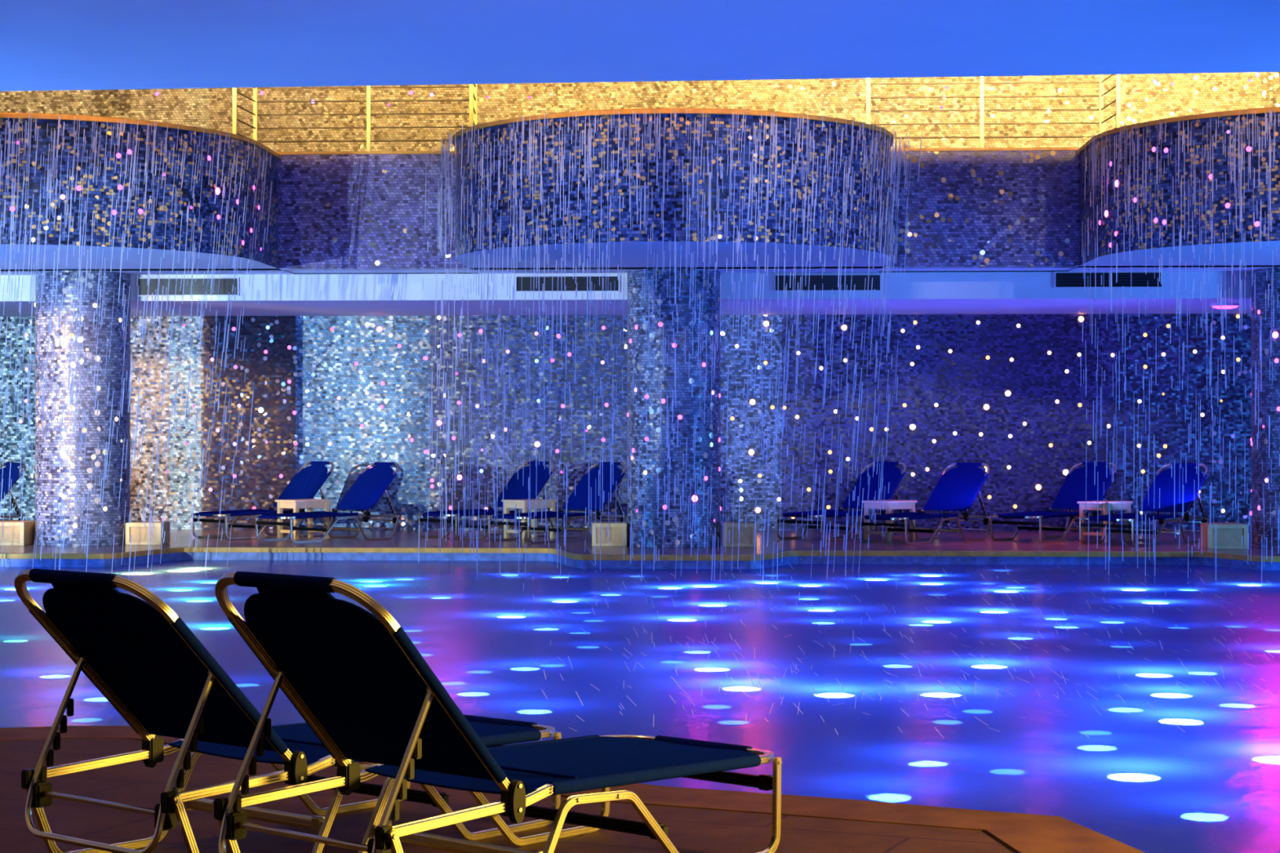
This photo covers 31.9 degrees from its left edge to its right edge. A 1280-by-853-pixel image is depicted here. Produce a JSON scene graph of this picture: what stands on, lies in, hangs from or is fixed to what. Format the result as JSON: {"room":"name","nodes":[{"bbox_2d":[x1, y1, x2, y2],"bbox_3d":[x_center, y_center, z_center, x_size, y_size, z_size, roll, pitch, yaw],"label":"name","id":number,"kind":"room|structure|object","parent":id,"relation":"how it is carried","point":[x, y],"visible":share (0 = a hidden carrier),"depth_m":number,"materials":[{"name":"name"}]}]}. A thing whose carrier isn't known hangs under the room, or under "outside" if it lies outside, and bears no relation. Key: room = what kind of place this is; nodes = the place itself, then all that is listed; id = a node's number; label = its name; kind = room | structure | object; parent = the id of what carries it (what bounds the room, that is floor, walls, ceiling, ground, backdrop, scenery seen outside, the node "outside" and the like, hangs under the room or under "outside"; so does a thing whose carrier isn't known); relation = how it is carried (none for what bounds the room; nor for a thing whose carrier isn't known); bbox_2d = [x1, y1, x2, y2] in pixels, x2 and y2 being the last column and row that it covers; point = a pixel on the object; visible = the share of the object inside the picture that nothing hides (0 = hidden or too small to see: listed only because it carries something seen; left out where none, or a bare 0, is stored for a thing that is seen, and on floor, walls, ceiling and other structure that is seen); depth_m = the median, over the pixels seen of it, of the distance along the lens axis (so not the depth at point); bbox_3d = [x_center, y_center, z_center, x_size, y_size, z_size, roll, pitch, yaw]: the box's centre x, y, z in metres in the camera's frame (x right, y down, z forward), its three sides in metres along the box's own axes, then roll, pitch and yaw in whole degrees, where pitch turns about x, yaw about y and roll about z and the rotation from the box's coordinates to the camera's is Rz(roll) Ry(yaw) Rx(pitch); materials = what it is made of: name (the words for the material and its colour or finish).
{"room":"spa","nodes":[
{"label":"spa","id":0,"kind":"room"},
{"bbox_2d":[0,738,1012,852],"bbox_3d":[-6.011,1.261,3.055,14.733,0.001,12.570,0,0,3],"label":"floor","id":1,"kind":"structure","parent":0,"point":[690,830],"depth_m":7.17,"materials":[{"name":"wood"}]},
{"bbox_2d":[13,568,561,852],"bbox_3d":[-1.024,0.834,6.799,0.709,0.872,1.712,0,0,40],"label":"sun lounger","id":2,"kind":"object","parent":1,"relation":"on","point":[140,655],"visible":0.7,"depth_m":6.41,"materials":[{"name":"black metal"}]},
{"bbox_2d":[212,571,782,852],"bbox_3d":[-0.356,0.822,6.279,0.709,0.895,1.687,0,0,42],"label":"sun lounger","id":3,"kind":"object","parent":1,"relation":"on","point":[353,674],"visible":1,"depth_m":5.96,"materials":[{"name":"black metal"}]},
{"bbox_2d":[0,725,1145,852],"bbox_3d":[-4.965,1.299,8.420,16.041,0.050,4.232,0,0,21],"label":"pool edge","id":4,"kind":"structure","parent":1,"relation":"attached to","point":[1019,833],"depth_m":7.40,"materials":[{"name":"wood"}]},
{"bbox_2d":[0,313,1251,532],"bbox_3d":[0.783,-0.046,28.494,26.000,2.735,0.200,0,0,3],"label":"wall","id":5,"kind":"structure","parent":0,"point":[962,381],"depth_m":28.38,"materials":[{"name":"tile"}]},
{"bbox_2d":[257,407,263,413],"bbox_3d":[-4.843,-0.210,28.640,0.076,0.072,0.023,0,0,3],"label":"light","id":6,"kind":"object","parent":5,"relation":"attached to","point":[260,410],"visible":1,"depth_m":28.64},
{"bbox_2d":[376,326,382,332],"bbox_3d":[-3.322,-1.240,28.574,0.076,0.072,0.023,0,0,3],"label":"light","id":7,"kind":"object","parent":5,"relation":"attached to","point":[379,329],"visible":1,"depth_m":28.57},
{"bbox_2d":[456,475,462,479],"bbox_3d":[-2.298,0.648,28.523,0.076,0.072,0.023,0,0,3],"label":"light","id":8,"kind":"object","parent":5,"relation":"attached to","point":[459,477],"visible":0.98,"depth_m":28.52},
{"bbox_2d":[534,441,540,447],"bbox_3d":[-1.305,0.228,28.480,0.076,0.072,0.023,0,0,3],"label":"light","id":9,"kind":"object","parent":5,"relation":"attached to","point":[537,443],"visible":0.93,"depth_m":28.48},
{"bbox_2d":[748,449,754,454],"bbox_3d":[1.408,0.325,28.357,0.076,0.072,0.023,0,0,3],"label":"light","id":10,"kind":"object","parent":5,"relation":"attached to","point":[750,451],"visible":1,"depth_m":28.35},
{"bbox_2d":[749,399,755,404],"bbox_3d":[1.423,-0.310,28.358,0.076,0.072,0.023,0,0,3],"label":"light","id":11,"kind":"object","parent":5,"relation":"attached to","point":[752,402],"visible":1,"depth_m":28.35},
{"bbox_2d":[755,507,760,512],"bbox_3d":[1.489,1.058,28.352,0.076,0.072,0.023,0,0,3],"label":"light","id":12,"kind":"object","parent":5,"relation":"attached to","point":[757,509],"visible":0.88,"depth_m":28.34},
{"bbox_2d":[763,320,768,326],"bbox_3d":[1.596,-1.300,28.353,0.076,0.072,0.023,0,0,3],"label":"light","id":13,"kind":"object","parent":5,"relation":"attached to","point":[766,323],"visible":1,"depth_m":28.35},
{"bbox_2d":[841,324,847,330],"bbox_3d":[2.577,-1.249,28.308,0.076,0.072,0.023,0,0,3],"label":"light","id":14,"kind":"object","parent":5,"relation":"attached to","point":[845,327],"visible":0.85,"depth_m":28.30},
{"bbox_2d":[910,424,915,429],"bbox_3d":[3.437,0.006,28.267,0.076,0.072,0.023,0,0,3],"label":"light","id":15,"kind":"object","parent":5,"relation":"attached to","point":[912,426],"visible":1,"depth_m":28.26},
{"bbox_2d":[983,404,989,409],"bbox_3d":[4.361,-0.245,28.226,0.076,0.072,0.023,0,0,3],"label":"light","id":16,"kind":"object","parent":5,"relation":"attached to","point":[986,406],"visible":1,"depth_m":28.22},
{"bbox_2d":[1004,390,1010,395],"bbox_3d":[4.630,-0.418,28.214,0.076,0.072,0.023,0,0,3],"label":"light","id":17,"kind":"object","parent":5,"relation":"attached to","point":[1007,393],"visible":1,"depth_m":28.21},
{"bbox_2d":[1035,484,1041,489],"bbox_3d":[5.011,0.764,28.194,0.076,0.072,0.023,0,0,3],"label":"light","id":18,"kind":"object","parent":5,"relation":"attached to","point":[1037,486],"visible":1,"depth_m":28.19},
{"bbox_2d":[1062,469,1068,475],"bbox_3d":[5.351,0.577,28.179,0.076,0.072,0.023,0,0,3],"label":"light","id":19,"kind":"object","parent":5,"relation":"attached to","point":[1065,472],"visible":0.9,"depth_m":28.17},
{"bbox_2d":[1078,316,1084,321],"bbox_3d":[5.542,-1.350,28.175,0.076,0.072,0.023,0,0,3],"label":"light","id":20,"kind":"object","parent":5,"relation":"attached to","point":[1080,318],"visible":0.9,"depth_m":28.17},
{"bbox_2d":[0,297,1251,316],"bbox_3d":[0.701,-1.560,26.689,26.000,0.285,3.420,0,0,3],"label":"ceiling","id":21,"kind":"structure","parent":0,"point":[931,306],"depth_m":26.85,"materials":[{"name":"paint"}]},
{"bbox_2d":[0,271,1251,302],"bbox_3d":[0.623,-1.559,24.951,26.000,0.295,0.060,0,0,3],"label":"fascia beam","id":22,"kind":"structure","parent":21,"relation":"attached to","point":[917,285],"depth_m":24.90,"materials":[{"name":"paint"}]},
{"bbox_2d":[137,277,239,296],"bbox_3d":[-5.071,-1.568,25.165,1.150,0.208,0.044,0,0,3],"label":"air vent","id":23,"kind":"object","parent":22,"relation":"attached to","point":[225,285],"visible":0.94,"depth_m":25.16,"materials":[{"name":"black metal"}]},
{"bbox_2d":[515,275,619,292],"bbox_3d":[-0.807,-1.589,24.973,1.163,0.184,0.044,0,0,3],"label":"air vent","id":24,"kind":"object","parent":22,"relation":"attached to","point":[522,283],"visible":0.97,"depth_m":24.96,"materials":[{"name":"black metal"}]},
{"bbox_2d":[773,274,881,291],"bbox_3d":[2.078,-1.592,24.843,1.181,0.190,0.044,0,0,3],"label":"air vent","id":25,"kind":"object","parent":22,"relation":"attached to","point":[828,282],"visible":0.95,"depth_m":24.83,"materials":[{"name":"black metal"}]},
{"bbox_2d":[1053,271,1163,288],"bbox_3d":[5.160,-1.616,24.705,1.182,0.182,0.044,0,0,3],"label":"air vent","id":26,"kind":"object","parent":22,"relation":"attached to","point":[1140,279],"visible":0.82,"depth_m":24.70,"materials":[{"name":"black metal"}]},
{"bbox_2d":[1209,302,1239,308],"bbox_3d":[6.764,-1.389,25.925,0.340,0.060,0.340,0,0,3],"label":"ceiling lamp","id":27,"kind":"object","parent":21,"relation":"attached to","point":[1228,305],"visible":0.84,"depth_m":25.80,"materials":[{"name":"glass"}]},
{"bbox_2d":[0,560,1279,852],"bbox_3d":[0.070,1.414,12.656,26.000,0.001,23.300,0,0,3],"label":"water","id":28,"kind":"object","parent":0,"point":[1144,783],"visible":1,"depth_m":13.00,"materials":[{"name":"blue liquid"}]},
{"bbox_2d":[0,114,274,576],"bbox_3d":[-6.332,-0.741,22.016,5.194,4.345,2.530,0,0,3],"label":"water","id":29,"kind":"object","parent":28,"relation":"on","point":[12,222],"visible":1,"depth_m":21.34,"materials":[{"name":"blue liquid"}]},
{"bbox_2d":[417,110,921,582],"bbox_3d":[0.249,-0.742,21.729,5.038,4.345,2.546,0,0,3],"label":"water","id":30,"kind":"object","parent":28,"relation":"on","point":[589,139],"visible":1,"depth_m":21.02,"materials":[{"name":"blue liquid"}]},
{"bbox_2d":[523,540,1274,738],"bbox_3d":[2.458,1.290,16.450,6.858,0.331,13.156,0,0,0],"label":"droplet","id":31,"kind":"object","parent":28,"relation":"on","point":[1058,540],"visible":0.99,"depth_m":11.89,"materials":[{"name":"liquid"}]},
{"bbox_2d":[1078,109,1279,582],"bbox_3d":[6.825,-0.743,21.370,4.948,4.345,2.672,0,0,3],"label":"water","id":32,"kind":"object","parent":28,"relation":"on","point":[1270,112],"visible":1,"depth_m":21.18,"materials":[{"name":"blue liquid"}]},
{"bbox_2d":[0,0,1279,91],"bbox_3d":[-0.129,-3.230,8.256,26.000,0.300,24.469,0,0,3],"label":"sky","id":33,"kind":"structure","parent":0,"point":[46,45],"depth_m":17.76,"materials":[{"name":"paint"}]},
{"bbox_2d":[0,71,1279,151],"bbox_3d":[0.783,-4.403,28.504,26.000,2.950,0.200,0,0,3],"label":"wall","id":34,"kind":"structure","parent":0,"point":[1196,93],"depth_m":28.39,"materials":[{"name":"tile"}]},
{"bbox_2d":[0,529,1279,555],"bbox_3d":[0.652,1.335,25.584,26.000,0.040,5.620,0,0,3],"label":"floor","id":35,"kind":"structure","parent":0,"point":[1024,540],"depth_m":25.43,"materials":[{"name":"stone"}]},
{"bbox_2d":[0,462,26,520],"bbox_3d":[-7.910,0.868,25.668,1.687,0.895,0.709,0,0,-44],"label":"sun lounger","id":36,"kind":"object","parent":35,"relation":"on","point":[15,477],"visible":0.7,"depth_m":25.97,"materials":[{"name":"blue fabric"}]},
{"bbox_2d":[0,520,35,546],"bbox_3d":[-6.967,1.183,24.869,0.400,0.260,0.400,0,0,3],"label":"box","id":37,"kind":"object","parent":35,"relation":"on","point":[17,534],"visible":0.96,"depth_m":24.69,"materials":[{"name":"beige paint"}]},
{"bbox_2d":[35,270,130,546],"bbox_3d":[-6.220,-0.196,25.046,1.030,3.020,1.030,0,0,3],"label":"pillar","id":38,"kind":"structure","parent":35,"relation":"on","point":[112,520],"depth_m":24.60,"materials":[{"name":"tile"}]},
{"bbox_2d":[0,112,293,275],"bbox_3d":[-6.186,-2.341,23.140,5.862,1.260,5.702,0,0,-23],"label":"canopy","id":39,"kind":"object","parent":38,"relation":"on","point":[77,188],"depth_m":21.71,"materials":[{"name":"blue tile"}]},
{"bbox_2d":[125,521,169,545],"bbox_3d":[-5.487,1.190,25.012,0.398,0.248,0.400,0,0,3],"label":"box","id":40,"kind":"object","parent":35,"relation":"on","point":[140,534],"visible":0.98,"depth_m":24.83,"materials":[{"name":"beige paint"}]},
{"bbox_2d":[192,461,333,540],"bbox_3d":[-4.477,0.870,26.711,1.687,0.895,0.709,0,0,-44],"label":"sun lounger","id":41,"kind":"object","parent":35,"relation":"on","point":[307,482],"visible":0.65,"depth_m":26.93,"materials":[{"name":"blue fabric"}]},
{"bbox_2d":[275,498,331,539],"bbox_3d":[-3.963,1.089,26.399,0.520,0.455,0.420,0,0,-44],"label":"side table","id":42,"kind":"object","parent":35,"relation":"on","point":[309,504],"visible":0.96,"depth_m":26.30,"materials":[{"name":"beige paint"}]},
{"bbox_2d":[255,462,399,543],"bbox_3d":[-3.604,0.868,25.940,1.687,0.895,0.709,0,0,-44],"label":"sun lounger","id":43,"kind":"object","parent":35,"relation":"on","point":[369,486],"visible":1,"depth_m":26.16,"materials":[{"name":"blue fabric"}]},
{"bbox_2d":[417,461,555,540],"bbox_3d":[-1.813,0.870,26.711,1.687,0.895,0.709,0,0,-44],"label":"sun lounger","id":44,"kind":"object","parent":35,"relation":"on","point":[514,489],"visible":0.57,"depth_m":26.95,"materials":[{"name":"blue fabric"}]},
{"bbox_2d":[501,498,556,539],"bbox_3d":[-1.300,1.089,26.399,0.520,0.455,0.420,0,0,-44],"label":"side table","id":45,"kind":"object","parent":35,"relation":"on","point":[521,504],"visible":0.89,"depth_m":26.32,"materials":[{"name":"beige paint"}]},
{"bbox_2d":[488,462,626,543],"bbox_3d":[-0.941,0.868,25.940,1.687,0.895,0.709,0,0,-44],"label":"sun lounger","id":46,"kind":"object","parent":35,"relation":"on","point":[580,500],"visible":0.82,"depth_m":26.18,"materials":[{"name":"blue fabric"}]},
{"bbox_2d":[591,521,627,546],"bbox_3d":[-0.326,1.185,24.723,0.379,0.255,0.400,0,0,3],"label":"box","id":47,"kind":"object","parent":35,"relation":"on","point":[617,530],"visible":0.91,"depth_m":24.54,"materials":[{"name":"beige paint"}]},
{"bbox_2d":[626,268,720,547],"bbox_3d":[0.374,-0.197,24.749,1.030,3.020,1.030,0,0,3],"label":"pillar","id":48,"kind":"structure","parent":35,"relation":"on","point":[640,376],"depth_m":24.30,"materials":[{"name":"tile"}]},
{"bbox_2d":[452,107,893,273],"bbox_3d":[0.328,-2.342,22.846,4.510,1.260,4.175,0,0,3],"label":"canopy","id":49,"kind":"object","parent":48,"relation":"on","point":[628,247],"visible":0.91,"depth_m":21.15,"materials":[{"name":"tile"}]},
{"bbox_2d":[691,495,697,502],"bbox_3d":[0.596,0.780,24.274,0.076,0.072,0.023,0,0,-25],"label":"light","id":50,"kind":"object","parent":48,"relation":"attached to","point":[693,496],"visible":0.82,"depth_m":24.27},
{"bbox_2d":[723,521,756,546],"bbox_3d":[1.096,1.182,24.581,0.362,0.261,0.400,0,0,3],"label":"box","id":51,"kind":"object","parent":35,"relation":"on","point":[747,534],"visible":0.89,"depth_m":24.39,"materials":[{"name":"beige paint"}]},
{"bbox_2d":[776,461,906,541],"bbox_3d":[2.388,0.869,26.389,1.687,0.895,0.709,0,0,-44],"label":"sun lounger","id":52,"kind":"object","parent":35,"relation":"on","point":[892,474],"visible":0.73,"depth_m":26.64,"materials":[{"name":"blue fabric"}]},
{"bbox_2d":[861,499,917,541],"bbox_3d":[2.902,1.089,26.077,0.520,0.455,0.420,0,0,-44],"label":"side table","id":53,"kind":"object","parent":35,"relation":"on","point":[889,504],"visible":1,"depth_m":25.98,"materials":[{"name":"beige paint"}]},
{"bbox_2d":[857,462,990,544],"bbox_3d":[3.261,0.868,25.619,1.687,0.895,0.709,0,0,-44],"label":"sun lounger","id":54,"kind":"object","parent":35,"relation":"on","point":[956,489],"visible":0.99,"depth_m":25.86,"materials":[{"name":"blue fabric"}]},
{"bbox_2d":[990,462,1117,542],"bbox_3d":[4.830,0.869,26.076,1.687,0.895,0.709,0,0,-44],"label":"sun lounger","id":55,"kind":"object","parent":35,"relation":"on","point":[1072,491],"visible":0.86,"depth_m":26.34,"materials":[{"name":"blue fabric"}]},
{"bbox_2d":[1076,500,1133,542],"bbox_3d":[5.344,1.088,25.764,0.520,0.455,0.420,0,0,-44],"label":"side table","id":56,"kind":"object","parent":35,"relation":"on","point":[1103,505],"visible":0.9,"depth_m":25.68,"materials":[{"name":"beige paint"}]},
{"bbox_2d":[1079,462,1209,546],"bbox_3d":[5.703,0.867,25.305,1.687,0.895,0.709,0,0,-44],"label":"sun lounger","id":57,"kind":"object","parent":35,"relation":"on","point":[1163,480],"visible":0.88,"depth_m":25.55,"materials":[{"name":"blue fabric"}]},
{"bbox_2d":[1200,522,1248,549],"bbox_3d":[6.293,1.178,24.166,0.427,0.266,0.400,0,0,3],"label":"box","id":58,"kind":"object","parent":35,"relation":"on","point":[1228,535],"visible":0.98,"depth_m":23.98,"materials":[{"name":"beige paint"}]},
{"bbox_2d":[1251,266,1279,548],"bbox_3d":[7.197,-0.198,24.442,1.030,3.020,1.030,0,0,3],"label":"pillar","id":59,"kind":"structure","parent":35,"relation":"on","point":[1269,394],"depth_m":24.18,"materials":[{"name":"tile"}]},
{"bbox_2d":[1068,106,1279,271],"bbox_3d":[6.841,-2.342,22.553,5.939,1.260,5.799,0,0,30],"label":"canopy","id":60,"kind":"object","parent":59,"relation":"on","point":[1257,223],"depth_m":21.43,"materials":[{"name":"blue tile"}]},
{"bbox_2d":[1272,331,1278,337],"bbox_3d":[6.819,-0.984,24.083,0.023,0.072,0.076,0,0,-44],"label":"light","id":61,"kind":"object","parent":59,"relation":"attached to","point":[1275,334],"visible":1,"depth_m":24.07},
{"bbox_2d":[0,552,1279,570],"bbox_3d":[0.563,1.565,23.620,26.000,0.430,1.950,0,0,3],"label":"wall","id":62,"kind":"structure","parent":0,"point":[584,564],"depth_m":23.38,"materials":[{"name":"tile"}]},
{"bbox_2d":[0,546,1279,562],"bbox_3d":[0.552,1.329,23.363,26.000,0.051,1.495,0,0,3],"label":"pool edge","id":63,"kind":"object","parent":62,"relation":"attached to","point":[180,549],"depth_m":23.36,"materials":[{"name":"stone"}]},
{"bbox_2d":[4,150,1279,271],"bbox_3d":[0.588,-2.324,24.179,26.000,1.230,0.250,0,0,3],"label":"wall","id":64,"kind":"structure","parent":0,"point":[965,209],"depth_m":23.96,"materials":[{"name":"tile"}]},
{"bbox_2d":[275,146,1080,155],"bbox_3d":[0.588,-2.954,24.175,26.000,0.030,0.300,0,0,3],"label":"trim","id":65,"kind":"structure","parent":64,"relation":"attached to","point":[1056,148],"depth_m":23.93,"materials":[{"name":"stone"}]},
{"bbox_2d":[232,84,477,151],"bbox_3d":[-3.000,-3.496,23.948,2.582,1.053,0.860,0,0,3],"label":"balcony railing","id":66,"kind":"object","parent":65,"relation":"on","point":[473,100],"visible":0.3,"depth_m":24.32,"materials":[{"name":"gold metal"}]},
{"bbox_2d":[866,74,1119,147],"bbox_3d":[3.676,-3.497,23.647,2.658,1.053,0.860,0,0,3],"label":"balcony railing","id":67,"kind":"object","parent":65,"relation":"on","point":[1101,80],"visible":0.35,"depth_m":24.01,"materials":[{"name":"gold metal"}]},
{"bbox_2d":[284,267,1075,273],"bbox_3d":[0.609,-1.738,24.642,26.000,0.038,0.680,0,0,3],"label":"ledge","id":68,"kind":"object","parent":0,"point":[918,269],"depth_m":24.73,"materials":[{"name":"paint"}]},
{"bbox_2d":[985,833,1014,852],"bbox_3d":[-5.134,1.305,8.290,15.624,0.038,3.932,0,0,21],"label":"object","id":69,"kind":"structure","parent":0,"point":[985,833],"depth_m":6.87,"materials":[{"name":"black wood"}]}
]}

